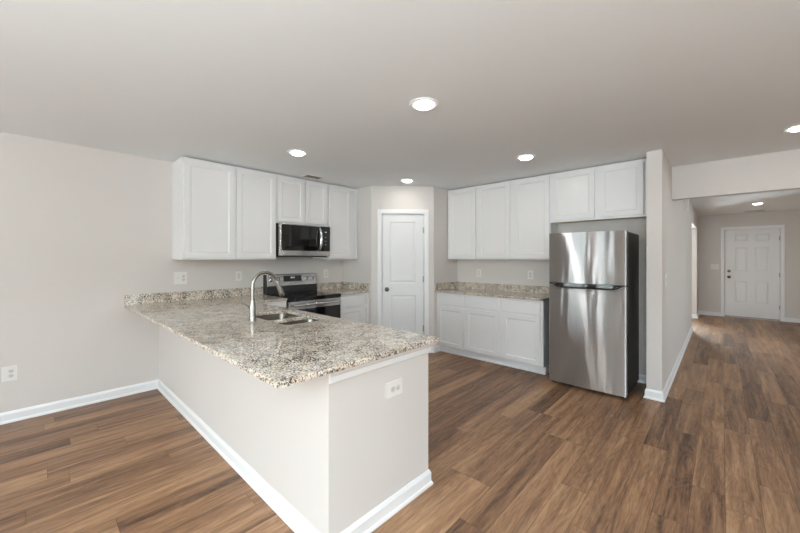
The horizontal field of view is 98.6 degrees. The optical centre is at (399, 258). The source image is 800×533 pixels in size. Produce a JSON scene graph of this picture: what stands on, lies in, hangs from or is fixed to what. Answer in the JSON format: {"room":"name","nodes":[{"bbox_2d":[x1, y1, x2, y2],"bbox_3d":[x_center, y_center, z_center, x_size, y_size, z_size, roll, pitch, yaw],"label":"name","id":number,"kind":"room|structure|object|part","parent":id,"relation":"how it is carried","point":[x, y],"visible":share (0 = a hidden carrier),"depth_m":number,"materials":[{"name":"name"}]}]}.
{"room":"kitchen","nodes":[
{"label":"kitchen","id":0,"kind":"room"},
{"bbox_2d":[0,132,342,412],"bbox_3d":[-3.083,0.164,3.241,0.120,2.445,9.022,0,0,43],"label":"wall","id":1,"kind":"structure","parent":0,"point":[83,229],"depth_m":3.26,"materials":[{"name":"grey paint"}]},
{"bbox_2d":[1,365,16,381],"bbox_3d":[-3.305,0.975,2.909,0.009,0.125,0.088,0,0,43],"label":"wall outlet","id":2,"kind":"object","parent":1,"relation":"attached to","point":[9,373],"visible":1,"depth_m":2.91,"materials":[{"name":"white plastic"}]},
{"bbox_2d":[0,379,158,424],"bbox_3d":[-4.344,1.341,1.789,0.022,0.092,5.178,0,0,43],"label":"baseboard","id":3,"kind":"structure","parent":1,"relation":"attached to","point":[52,407],"depth_m":3.20,"materials":[{"name":"white paint"}]},
{"bbox_2d":[174,272,186,283],"bbox_3d":[-2.441,0.219,3.827,0.017,0.135,0.128,0,0,43],"label":"wall outlet","id":4,"kind":"object","parent":1,"relation":"attached to","point":[179,277],"visible":1,"depth_m":3.83,"materials":[{"name":"white plastic"}]},
{"bbox_2d":[125,287,262,304],"bbox_3d":[-2.287,0.421,3.990,0.020,0.101,1.429,0,0,43],"label":"backsplash","id":5,"kind":"structure","parent":1,"relation":"attached to","point":[134,299],"depth_m":3.87,"materials":[{"name":"stone"}]},
{"bbox_2d":[172,156,275,259],"bbox_3d":[-2.010,-0.516,4.013,0.388,1.060,1.014,0,0,43],"label":"upper cabinet","id":6,"kind":"object","parent":1,"relation":"attached to","point":[220,211],"visible":1,"depth_m":3.78,"materials":[{"name":"white paint"}]},
{"bbox_3d":[-2.043,-0.516,3.708,0.020,1.016,0.494,0,0,43],"label":"door","id":7,"kind":"part","parent":6,"relation":"part of","materials":[{"name":"white paint"}]},
{"bbox_3d":[-1.698,-0.516,4.076,0.020,1.016,0.463,0,0,43],"label":"door","id":8,"kind":"part","parent":6,"relation":"part of","materials":[{"name":"white paint"}]},
{"bbox_2d":[236,271,241,280],"bbox_3d":[-2.011,0.221,4.292,0.009,0.118,0.074,0,0,43],"label":"light switch","id":9,"kind":"object","parent":1,"relation":"attached to","point":[238,273],"visible":1,"depth_m":4.29,"materials":[{"name":"white plastic"}]},
{"bbox_2d":[276,174,327,226],"bbox_3d":[-1.402,-0.744,4.663,0.388,0.605,0.765,0,0,43],"label":"upper cabinet","id":10,"kind":"object","parent":1,"relation":"attached to","point":[299,201],"visible":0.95,"depth_m":4.50,"materials":[{"name":"white paint"}]},
{"bbox_3d":[-1.391,-0.744,4.405,0.020,0.561,0.370,0,0,43],"label":"door","id":11,"kind":"part","parent":10,"relation":"part of","materials":[{"name":"white paint"}]},
{"bbox_2d":[276,223,329,256],"bbox_3d":[-1.362,-0.228,4.632,0.485,0.418,0.754,0,0,43],"label":"microwave","id":12,"kind":"object","parent":10,"relation":"attached to","point":[292,240],"visible":0.95,"depth_m":4.47,"materials":[{"name":"grey metal"}]},
{"bbox_3d":[-1.291,-0.268,4.463,0.024,0.337,0.604,0,0,43],"label":"door","id":13,"kind":"part","parent":12,"relation":"part of","materials":[{"name":"black glass"}]},
{"bbox_3d":[-1.272,-0.262,4.468,0.004,0.325,0.572,0,0,43],"label":"door glass","id":14,"kind":"part","parent":12,"relation":"part of","materials":[{"name":"black glass"}]},
{"bbox_3d":[-1.069,-0.261,4.641,0.068,0.308,0.033,0,0,43],"label":"handle","id":15,"kind":"part","parent":12,"relation":"part of","materials":[{"name":"silver metal"}]},
{"bbox_3d":[-1.033,-0.268,4.739,0.024,0.337,0.148,0,0,43],"label":"control panel","id":16,"kind":"part","parent":12,"relation":"part of","materials":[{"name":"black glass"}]},
{"bbox_3d":[-1.136,-0.744,4.678,0.020,0.561,0.331,0,0,43],"label":"door","id":17,"kind":"part","parent":10,"relation":"part of","materials":[{"name":"white paint"}]},
{"bbox_2d":[324,269,327,277],"bbox_3d":[-1.125,0.231,5.240,0.009,0.122,0.080,0,0,43],"label":"wall outlet","id":18,"kind":"object","parent":1,"relation":"attached to","point":[326,270],"visible":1,"depth_m":5.24,"materials":[{"name":"white plastic"}]},
{"bbox_2d":[317,282,341,289],"bbox_3d":[-1.088,0.421,5.271,0.020,0.101,0.535,0,0,43],"label":"backsplash","id":19,"kind":"structure","parent":1,"relation":"attached to","point":[331,285],"depth_m":5.27,"materials":[{"name":"stone"}]},
{"bbox_2d":[313,184,356,258],"bbox_3d":[-0.955,-0.516,5.140,0.388,1.060,0.541,0,0,43],"label":"upper cabinet","id":20,"kind":"object","parent":1,"relation":"attached to","point":[342,201],"visible":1,"depth_m":5.00,"materials":[{"name":"white paint"}]},
{"bbox_3d":[-0.866,-0.516,4.966,0.020,1.016,0.392,0,0,43],"label":"door","id":21,"kind":"part","parent":20,"relation":"part of","materials":[{"name":"white paint"}]},
{"bbox_3d":[-0.837,-0.516,5.029,0.019,1.060,0.541,0,0,43],"label":"frame","id":22,"kind":"part","parent":20,"relation":"part of","materials":[{"name":"white paint"}]},
{"bbox_2d":[159,326,427,532],"bbox_3d":[-1.205,0.943,2.900,3.090,0.888,0.733,0,0,43],"label":"wall","id":23,"kind":"structure","parent":0,"point":[337,451],"depth_m":1.85,"materials":[{"name":"grey paint"}]},
{"bbox_2d":[125,287,438,388],"bbox_3d":[-1.135,0.434,2.912,3.175,0.127,1.429,0,0,43],"label":"countertop","id":24,"kind":"structure","parent":23,"relation":"on","point":[215,321],"depth_m":2.11,"materials":[{"name":"stone"}]},
{"bbox_2d":[241,271,284,320],"bbox_3d":[-1.056,0.284,2.684,0.331,0.375,0.080,0,0,-40],"label":"faucet","id":25,"kind":"object","parent":24,"relation":"on","point":[252,308],"visible":1,"depth_m":2.61,"materials":[{"name":"silver metal"}]},
{"bbox_2d":[256,313,318,324],"bbox_3d":[-0.933,0.600,2.791,0.713,0.198,0.368,0,0,43],"label":"sink","id":26,"kind":"object","parent":24,"relation":"in","point":[278,316],"visible":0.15,"depth_m":3.04,"materials":[{"name":"silver metal"}]},
{"bbox_3d":[-1.029,0.600,2.880,0.451,0.198,0.368,0,0,43],"label":"bowl","id":27,"kind":"part","parent":26,"relation":"part of","materials":[{"name":"silver metal"}]},
{"bbox_3d":[-0.767,0.580,2.634,0.256,0.158,0.368,0,0,43],"label":"bowl","id":28,"kind":"part","parent":26,"relation":"part of","materials":[{"name":"silver metal"}]},
{"bbox_2d":[157,380,432,532],"bbox_3d":[-1.197,1.341,2.892,3.112,0.092,0.777,0,0,43],"label":"baseboard","id":29,"kind":"structure","parent":23,"relation":"attached to","point":[381,513],"depth_m":1.97,"materials":[{"name":"white paint"}]},
{"bbox_2d":[329,342,436,383],"bbox_3d":[-0.086,0.537,1.886,0.159,0.076,0.773,0,0,43],"label":"trim","id":30,"kind":"structure","parent":23,"relation":"attached to","point":[341,375],"depth_m":1.77,"materials":[{"name":"white paint"}]},
{"bbox_2d":[386,378,401,399],"bbox_3d":[-0.030,0.714,1.887,0.009,0.085,0.126,0,0,43],"label":"wall outlet","id":31,"kind":"object","parent":23,"relation":"attached to","point":[393,388],"visible":1,"depth_m":1.88,"materials":[{"name":"white plastic"}]},
{"bbox_2d":[0,0,799,215],"bbox_3d":[2.179,-1.108,2.777,8.440,0.100,15.773,0,0,43],"label":"ceiling","id":32,"kind":"structure","parent":0,"point":[571,85],"depth_m":2.09,"materials":[{"name":"white paint"}]},
{"bbox_2d":[287,149,307,155],"bbox_3d":[-1.022,-1.044,3.436,0.200,0.028,0.200,0,0,43],"label":"recessed light","id":33,"kind":"object","parent":32,"relation":"in","point":[295,152],"visible":1,"depth_m":3.40,"materials":[{"name":"white plastic"}]},
{"bbox_2d":[301,174,323,179],"bbox_3d":[-1.133,-1.054,4.462,0.155,0.008,0.255,0,0,43],"label":"ceiling vent","id":34,"kind":"object","parent":32,"relation":"in","point":[306,175],"visible":1,"depth_m":4.47,"materials":[{"name":"white metal"}]},
{"bbox_2d":[400,179,414,182],"bbox_3d":[0.098,-1.044,4.665,0.200,0.028,0.200,0,0,43],"label":"recessed light","id":35,"kind":"object","parent":32,"relation":"in","point":[401,180],"visible":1,"depth_m":4.63,"materials":[{"name":"white plastic"}]},
{"bbox_2d":[410,97,438,110],"bbox_3d":[0.165,-1.044,2.358,0.200,0.028,0.200,0,0,43],"label":"recessed light","id":36,"kind":"object","parent":32,"relation":"in","point":[424,103],"visible":1,"depth_m":2.33,"materials":[{"name":"white paint"}]},
{"bbox_2d":[516,154,535,159],"bbox_3d":[1.312,-1.044,3.587,0.200,0.028,0.200,0,0,43],"label":"recessed light","id":37,"kind":"object","parent":32,"relation":"in","point":[525,156],"visible":1,"depth_m":3.54,"materials":[{"name":"white plastic"}]},
{"bbox_2d":[782,124,799,131],"bbox_3d":[3.228,-1.044,2.771,0.200,0.028,0.200,0,0,43],"label":"recessed light","id":38,"kind":"object","parent":32,"relation":"in","point":[796,128],"visible":1,"depth_m":2.78,"materials":[{"name":"white plastic"}]},
{"bbox_2d":[0,315,799,532],"bbox_3d":[2.179,1.437,2.777,8.440,0.100,15.773,0,0,43],"label":"floor","id":39,"kind":"structure","parent":0,"point":[511,450],"depth_m":2.36,"materials":[{"name":"wood"}]},
{"bbox_2d":[260,301,285,315],"bbox_3d":[-1.705,0.943,4.153,0.642,0.888,0.400,0,0,43],"label":"base cabinet","id":40,"kind":"object","parent":39,"relation":"on","point":[277,303],"visible":0.05,"depth_m":4.00,"materials":[{"name":"white paint"}]},
{"bbox_3d":[-1.495,0.894,3.957,0.019,0.790,0.400,0,0,43],"label":"frame","id":41,"kind":"part","parent":40,"relation":"part of","materials":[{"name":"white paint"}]},
{"bbox_2d":[263,273,340,319],"bbox_3d":[-1.270,0.801,4.546,0.726,1.172,0.762,0,0,43],"label":"range","id":42,"kind":"object","parent":39,"relation":"on","point":[300,289],"visible":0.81,"depth_m":4.51,"materials":[{"name":"grey metal"}]},
{"bbox_2d":[270,291,340,301],"bbox_3d":[-1.272,0.495,4.547,0.601,0.048,0.762,0,0,43],"label":"cooktop","id":43,"kind":"object","parent":42,"relation":"in","point":[292,296],"depth_m":4.46,"materials":[{"name":"grey"}]},
{"bbox_2d":[288,297,340,319],"bbox_3d":[-1.045,0.824,4.335,0.110,0.602,0.750,0,0,43],"label":"oven","id":44,"kind":"object","parent":42,"relation":"in","point":[328,306],"depth_m":4.37,"materials":[{"name":"silver glass"}]},
{"bbox_2d":[340,293,368,323],"bbox_3d":[-0.861,0.943,5.056,0.642,0.888,0.532,0,0,43],"label":"base cabinet","id":45,"kind":"object","parent":39,"relation":"on","point":[354,307],"visible":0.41,"depth_m":4.85,"materials":[{"name":"white paint"}]},
{"bbox_2d":[317,282,369,294],"bbox_3d":[-0.859,0.434,5.056,0.648,0.127,0.535,0,0,43],"label":"countertop","id":46,"kind":"structure","parent":45,"relation":"on","point":[345,288],"depth_m":5.17,"materials":[{"name":"stone"}]},
{"bbox_3d":[-0.675,0.598,4.800,0.022,0.154,0.388,0,0,43],"label":"drawer","id":47,"kind":"part","parent":45,"relation":"part of","materials":[{"name":"white paint"}]},
{"bbox_3d":[-0.676,0.982,4.801,0.020,0.574,0.388,0,0,43],"label":"door","id":48,"kind":"part","parent":45,"relation":"part of","materials":[{"name":"white paint"}]},
{"bbox_2d":[437,292,468,356],"bbox_3d":[0.905,0.943,5.131,0.494,0.888,0.570,0,0,43],"label":"base cabinet","id":49,"kind":"object","parent":39,"relation":"on","point":[451,307],"visible":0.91,"depth_m":4.92,"materials":[{"name":"white paint"}]},
{"bbox_3d":[0.723,0.598,4.926,0.448,0.154,0.022,0,0,43],"label":"drawer","id":50,"kind":"part","parent":49,"relation":"part of","materials":[{"name":"white paint"}]},
{"bbox_3d":[0.724,0.982,4.927,0.448,0.574,0.020,0,0,43],"label":"door","id":51,"kind":"part","parent":49,"relation":"part of","materials":[{"name":"white paint"}]},
{"bbox_2d":[465,295,548,374],"bbox_3d":[1.475,0.943,4.598,1.064,0.888,0.570,0,0,43],"label":"base cabinet","id":52,"kind":"object","parent":39,"relation":"on","point":[509,332],"visible":0.94,"depth_m":4.33,"materials":[{"name":"white paint"}]},
{"bbox_3d":[1.089,0.598,4.584,0.498,0.154,0.022,0,0,43],"label":"drawer","id":53,"kind":"part","parent":52,"relation":"part of","materials":[{"name":"white paint"}]},
{"bbox_3d":[1.090,0.982,4.585,0.498,0.574,0.020,0,0,43],"label":"door","id":54,"kind":"part","parent":52,"relation":"part of","materials":[{"name":"white paint"}]},
{"bbox_2d":[435,282,548,300],"bbox_3d":[1.291,0.434,4.758,1.572,0.127,0.592,0,0,43],"label":"countertop","id":55,"kind":"structure","parent":52,"relation":"on","point":[526,292],"depth_m":4.83,"materials":[{"name":"stone"}]},
{"bbox_3d":[1.478,0.598,4.220,0.478,0.154,0.022,0,0,43],"label":"drawer","id":56,"kind":"part","parent":52,"relation":"part of","materials":[{"name":"white paint"}]},
{"bbox_3d":[1.479,0.982,4.221,0.478,0.574,0.020,0,0,43],"label":"door","id":57,"kind":"part","parent":52,"relation":"part of","materials":[{"name":"white paint"}]},
{"bbox_2d":[549,230,638,397],"bbox_3d":[2.151,0.556,3.822,0.737,1.662,0.680,0,0,43],"label":"refrigerator","id":58,"kind":"object","parent":39,"relation":"on","point":[594,276],"visible":1,"depth_m":3.56,"materials":[{"name":"grey metal"}]},
{"bbox_3d":[1.947,0.815,3.605,0.735,1.076,0.054,0,0,43],"label":"fresh food door","id":59,"kind":"part","parent":58,"relation":"part of","materials":[{"name":"silver metal"}]},
{"bbox_3d":[1.947,-0.005,3.605,0.735,0.540,0.054,0,0,43],"label":"freezer door","id":60,"kind":"part","parent":58,"relation":"part of","materials":[{"name":"silver metal"}]},
{"bbox_2d":[343,186,456,345],"bbox_3d":[0.007,0.164,5.293,1.832,2.445,0.554,0,0,-1],"label":"wall","id":61,"kind":"structure","parent":0,"point":[363,269],"depth_m":5.06,"materials":[{"name":"grey paint"}]},
{"bbox_2d":[377,209,428,334],"bbox_3d":[0.043,0.336,5.067,0.747,2.102,0.153,0,0,-3],"label":"door","id":62,"kind":"structure","parent":61,"relation":"in","point":[402,234],"depth_m":5.05,"materials":[{"name":"white paint"}]},
{"bbox_2d":[429,345,439,352],"bbox_3d":[0.514,1.341,5.078,0.225,0.092,0.063,0,0,-30],"label":"baseboard","id":63,"kind":"structure","parent":61,"relation":"attached to","point":[434,349],"depth_m":5.06,"materials":[{"name":"white paint"}]},
{"bbox_2d":[457,218,645,374],"bbox_3d":[1.410,0.164,5.133,3.858,2.445,0.120,0,0,43],"label":"wall","id":64,"kind":"structure","parent":0,"point":[496,271],"depth_m":4.55,"materials":[{"name":"grey paint"}]},
{"bbox_2d":[448,186,477,258],"bbox_3d":[1.012,-0.516,5.228,0.518,1.060,0.282,0,0,43],"label":"upper cabinet","id":65,"kind":"object","parent":64,"relation":"attached to","point":[463,202],"visible":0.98,"depth_m":5.11,"materials":[{"name":"white paint"}]},
{"bbox_2d":[477,269,480,276],"bbox_3d":[1.202,0.225,5.239,0.074,0.116,0.009,0,0,43],"label":"wall outlet","id":66,"kind":"object","parent":64,"relation":"attached to","point":[478,270],"visible":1,"depth_m":5.24,"materials":[{"name":"white plastic"}]},
{"bbox_2d":[458,282,548,293],"bbox_3d":[1.494,0.421,4.959,1.552,0.101,0.020,0,0,43],"label":"backsplash","id":67,"kind":"structure","parent":64,"relation":"attached to","point":[467,285],"depth_m":4.92,"materials":[{"name":"stone"}]},
{"bbox_2d":[478,174,557,258],"bbox_3d":[1.574,-0.516,4.702,1.022,1.060,0.282,0,0,43],"label":"upper cabinet","id":68,"kind":"object","parent":64,"relation":"attached to","point":[514,216],"visible":0.93,"depth_m":4.54,"materials":[{"name":"white paint"}]},
{"bbox_3d":[1.302,-0.516,4.778,0.472,1.016,0.020,0,0,43],"label":"door","id":69,"kind":"part","parent":68,"relation":"part of","materials":[{"name":"white paint"}]},
{"bbox_3d":[1.685,-0.516,4.419,0.455,1.016,0.020,0,0,43],"label":"door","id":70,"kind":"part","parent":68,"relation":"part of","materials":[{"name":"white paint"}]},
{"bbox_2d":[528,271,532,278],"bbox_3d":[1.781,0.227,4.697,0.076,0.120,0.009,0,0,43],"label":"wall outlet","id":71,"kind":"object","parent":64,"relation":"attached to","point":[530,273],"visible":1,"depth_m":4.69,"materials":[{"name":"white plastic"}]},
{"bbox_2d":[551,159,645,223],"bbox_3d":[2.313,-0.744,4.011,1.002,0.605,0.282,0,0,43],"label":"upper cabinet","id":72,"kind":"object","parent":64,"relation":"attached to","point":[616,191],"visible":0.94,"depth_m":3.88,"materials":[{"name":"white paint"}]},
{"bbox_3d":[2.049,-0.744,4.079,0.461,0.561,0.020,0,0,43],"label":"door","id":73,"kind":"part","parent":72,"relation":"part of","materials":[{"name":"white paint"}]},
{"bbox_3d":[2.403,-0.744,3.748,0.408,0.561,0.020,0,0,43],"label":"door","id":74,"kind":"part","parent":72,"relation":"part of","materials":[{"name":"white paint"}]},
{"bbox_2d":[637,374,645,383],"bbox_3d":[2.442,1.341,4.071,0.854,0.092,0.022,0,0,43],"label":"baseboard","id":75,"kind":"structure","parent":64,"relation":"attached to","point":[642,378],"depth_m":3.83,"materials":[{"name":"white paint"}]},
{"bbox_2d":[646,149,697,391],"bbox_3d":[4.926,0.164,5.976,0.124,2.445,7.107,0,0,43],"label":"wall","id":76,"kind":"structure","parent":0,"point":[671,231],"depth_m":3.61,"materials":[{"name":"grey paint"}]},
{"bbox_2d":[643,326,692,402],"bbox_3d":[4.037,1.341,5.026,0.168,0.092,4.548,0,0,43],"label":"baseboard","id":77,"kind":"structure","parent":76,"relation":"attached to","point":[660,396],"depth_m":3.69,"materials":[{"name":"white paint"}]},
{"bbox_2d":[672,149,799,200],"bbox_3d":[3.840,-0.871,3.430,1.768,0.375,0.120,0,0,43],"label":"wall header","id":78,"kind":"structure","parent":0,"point":[776,171],"depth_m":3.61,"materials":[{"name":"grey paint"}]},
{"bbox_2d":[698,209,799,320],"bbox_3d":[7.186,0.164,8.810,4.470,2.445,0.120,0,0,43],"label":"wall","id":79,"kind":"structure","parent":0,"point":[709,226],"depth_m":8.11,"materials":[{"name":"grey paint"}]},
{"bbox_2d":[692,311,720,318],"bbox_3d":[7.230,1.341,8.135,0.880,0.092,0.414,0,0,-38],"label":"baseboard","id":80,"kind":"structure","parent":79,"relation":"attached to","point":[699,312],"depth_m":8.33,"materials":[{"name":"white paint"}]},
{"bbox_2d":[711,264,718,269],"bbox_3d":[7.613,0.202,8.317,0.150,0.135,0.017,0,0,43],"label":"light switch","id":81,"kind":"object","parent":79,"relation":"attached to","point":[713,266],"visible":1,"depth_m":8.31,"materials":[{"name":"white plastic"}]},
{"bbox_2d":[721,225,784,321],"bbox_3d":[8.099,0.324,7.932,1.023,2.125,0.155,0,0,43],"label":"door","id":82,"kind":"structure","parent":79,"relation":"in","point":[750,255],"depth_m":7.90,"materials":[{"name":"white paint"}]},
{"bbox_3d":[7.462,0.164,4.215,2.450,2.445,6.215,0,0,43],"label":"wall","id":83,"kind":"structure","parent":0,"visible":0},
{"bbox_2d":[784,317,799,322],"bbox_3d":[8.397,1.341,5.469,2.797,0.092,3.105,0,0,43],"label":"baseboard","id":84,"kind":"structure","parent":83,"relation":"attached to","point":[796,320],"depth_m":7.46,"materials":[{"name":"white paint"}]}
]}

